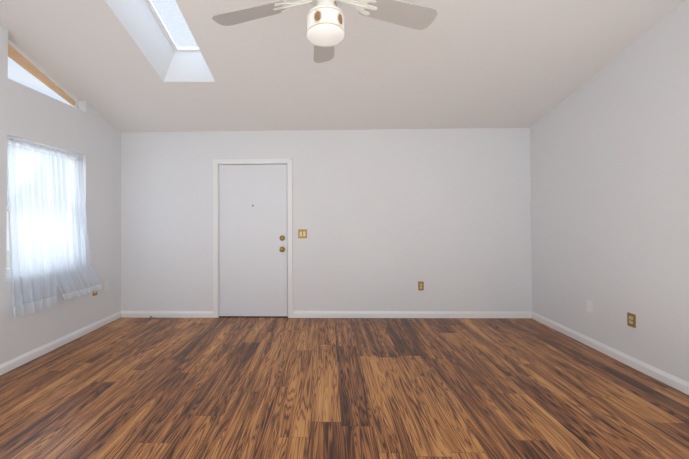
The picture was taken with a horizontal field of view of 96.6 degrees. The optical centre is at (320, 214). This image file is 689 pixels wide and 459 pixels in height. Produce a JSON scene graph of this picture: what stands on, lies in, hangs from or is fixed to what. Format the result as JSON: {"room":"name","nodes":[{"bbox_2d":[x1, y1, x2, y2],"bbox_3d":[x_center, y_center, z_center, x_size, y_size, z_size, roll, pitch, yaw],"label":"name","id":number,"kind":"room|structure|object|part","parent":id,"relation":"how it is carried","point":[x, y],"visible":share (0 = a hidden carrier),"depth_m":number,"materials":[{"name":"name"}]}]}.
{"room":"empty living room","nodes":[
{"label":"empty living room","id":0,"kind":"room"},
{"bbox_2d":[0,23,120,363],"bbox_3d":[-2.844,-0.829,1.631,0.150,4.370,5.358,0,-1,1],"label":"wall","id":1,"kind":"structure","parent":0,"point":[102,170],"depth_m":3.30,"materials":[{"name":"paint"}]},
{"bbox_2d":[6,137,72,278],"bbox_3d":[-2.832,-0.056,3.112,0.070,1.280,0.873,0,-1,1],"label":"window","id":2,"kind":"structure","parent":1,"relation":"in","point":[7,273],"depth_m":2.77,"materials":[{"name":"white plastic"}]},
{"bbox_2d":[8,39,78,108],"bbox_3d":[-2.851,-1.404,3.128,0.045,0.426,0.873,0,-1,1],"label":"window","id":3,"kind":"structure","parent":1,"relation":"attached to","point":[17,55],"depth_m":3.06,"materials":[{"name":"beige wood"}]},
{"bbox_3d":[-2.855,-1.399,3.128,0.004,0.352,0.809,0,-1,1],"label":"glass","id":4,"kind":"part","parent":3,"relation":"part of","materials":[{"name":"glass"}]},
{"bbox_2d":[7,137,102,317],"bbox_3d":[-2.672,0.111,3.127,0.229,1.589,0.926,0,-1,1],"label":"curtain","id":5,"kind":"object","parent":1,"relation":"hanging from","point":[45,188],"visible":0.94,"depth_m":3.04,"materials":[{"name":"white fabric"}]},
{"bbox_3d":[-2.706,0.108,2.897,0.168,1.589,0.466,0,-1,1],"label":"panel","id":6,"kind":"part","parent":5,"relation":"part of","materials":[{"name":"white fabric"}]},
{"bbox_3d":[-2.780,-0.661,3.118,0.022,0.022,0.873,0,-1,1],"label":"rod","id":7,"kind":"part","parent":5,"relation":"part of","materials":[{"name":"silver metal"}]},
{"bbox_3d":[-2.666,0.097,3.352,0.228,1.557,0.476,0,-1,1],"label":"panel","id":8,"kind":"part","parent":5,"relation":"part of","materials":[{"name":"white fabric"}]},
{"bbox_2d":[0,311,120,374],"bbox_3d":[-2.751,1.312,1.603,0.014,0.086,5.058,0,-1,1],"label":"baseboard","id":9,"kind":"structure","parent":1,"relation":"attached to","point":[12,364],"depth_m":3.11,"materials":[{"name":"white paint"}]},
{"bbox_2d":[121,128,531,310],"bbox_3d":[0.029,0.097,4.145,5.470,2.550,0.120,0,-1,1],"label":"wall","id":10,"kind":"structure","parent":0,"point":[388,219],"depth_m":4.07,"materials":[{"name":"paint"}]},
{"bbox_2d":[121,311,212,317],"bbox_3d":[-2.069,1.339,4.110,1.264,0.086,0.014,0,-1,1],"label":"baseboard","id":11,"kind":"structure","parent":10,"relation":"attached to","point":[170,314],"depth_m":4.11,"materials":[{"name":"white paint"}]},
{"bbox_2d":[218,164,287,315],"bbox_3d":[-0.913,0.347,4.123,0.925,2.035,0.058,0,-1,1],"label":"door","id":12,"kind":"structure","parent":10,"relation":"in","point":[253,273],"depth_m":4.11,"materials":[{"name":"white paint"}]},
{"bbox_3d":[-1.369,0.345,4.112,0.014,1.645,0.016,0,-1,1],"label":"door hinges","id":13,"kind":"part","parent":12,"relation":"part of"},
{"bbox_2d":[213,158,292,317],"bbox_3d":[-0.909,0.316,4.153,1.065,2.121,0.140,0,-1,1],"label":"door frame","id":14,"kind":"structure","parent":10,"relation":"attached to","point":[288,161],"depth_m":4.09,"materials":[{"name":"white paint"}]},
{"bbox_2d":[298,229,306,237],"bbox_3d":[-0.243,0.259,4.083,0.118,0.118,0.011,0,-1,1],"label":"double light switch","id":15,"kind":"object","parent":10,"relation":"attached to","point":[302,233],"visible":1,"depth_m":4.08,"materials":[{"name":"gold metal"}]},
{"bbox_2d":[293,311,531,317],"bbox_3d":[1.198,1.321,4.036,3.141,0.086,0.014,0,-1,1],"label":"baseboard","id":16,"kind":"structure","parent":10,"relation":"attached to","point":[412,314],"depth_m":4.03,"materials":[{"name":"white paint"}]},
{"bbox_2d":[418,281,423,289],"bbox_3d":[1.322,0.945,4.041,0.072,0.117,0.008,0,-1,1],"label":"electrical outlet","id":17,"kind":"object","parent":10,"relation":"attached to","point":[420,285],"visible":1,"depth_m":4.04,"materials":[{"name":"gold metal"}]},
{"bbox_2d":[0,0,685,131],"bbox_3d":[-0.041,-2.005,1.577,5.770,1.784,5.348,0,-1,1],"label":"ceiling","id":18,"kind":"structure","parent":0,"point":[455,64],"depth_m":2.97,"materials":[{"name":"paint"}]},
{"bbox_2d":[105,0,214,81],"bbox_3d":[-1.411,-1.758,2.661,0.560,0.699,1.180,0,-1,1],"label":"shaft","id":19,"kind":"object","parent":18,"relation":"attached to","point":[145,31],"visible":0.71,"depth_m":3.03,"materials":[{"name":"paint"}]},
{"bbox_2d":[146,0,199,50],"bbox_3d":[-1.347,-1.946,2.662,0.430,0.424,1.180,0,-1,1],"label":"skylight window","id":20,"kind":"structure","parent":19,"relation":"attached to","point":[168,15],"depth_m":2.98,"materials":[{"name":"white glass"}]},
{"bbox_2d":[212,0,437,62],"bbox_3d":[0.019,-1.397,1.631,1.282,1.018,1.234,0,-1,1],"label":"fan","id":21,"kind":"object","parent":18,"relation":"hanging from","point":[325,27],"visible":1,"depth_m":1.66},
{"bbox_3d":[0.022,-1.474,1.585,0.316,0.864,0.316,0,-1,1],"label":"motor","id":22,"kind":"part","parent":21,"relation":"part of","materials":[{"name":"white metal"}]},
{"bbox_3d":[0.024,-0.970,1.579,0.196,0.164,0.196,0,-1,1],"label":"globe","id":23,"kind":"part","parent":21,"relation":"part of","materials":[{"name":"white glass"}]},
{"bbox_2d":[0,317,688,458],"bbox_3d":[-0.024,1.390,1.540,5.770,0.100,5.358,0,-1,1],"label":"floor","id":24,"kind":"structure","parent":0,"point":[312,388],"depth_m":2.28,"materials":[{"name":"laminate"}]},
{"bbox_2d":[530,0,688,382],"bbox_3d":[2.775,-0.617,1.501,0.150,3.883,5.358,0,-1,1],"label":"wall","id":25,"kind":"structure","parent":0,"point":[609,161],"depth_m":2.77,"materials":[{"name":"paint"}]},
{"bbox_2d":[587,300,592,312],"bbox_3d":[2.738,0.941,3.124,0.016,0.117,0.072,0,-1,1],"label":"jack","id":26,"kind":"object","parent":25,"relation":"attached to","point":[590,306],"visible":1,"depth_m":3.12,"materials":[{"name":"white plastic"}]},
{"bbox_2d":[532,312,688,394],"bbox_3d":[2.703,1.282,1.480,0.014,0.086,5.058,0,-1,1],"label":"baseboard","id":27,"kind":"structure","parent":25,"relation":"attached to","point":[661,376],"depth_m":2.78,"materials":[{"name":"white paint"}]},
{"bbox_2d":[627,312,635,327],"bbox_3d":[2.732,0.930,2.695,0.008,0.117,0.072,0,-1,1],"label":"outlet","id":28,"kind":"object","parent":25,"relation":"attached to","point":[631,319],"visible":1,"depth_m":2.69,"materials":[{"name":"brown"}]}
]}

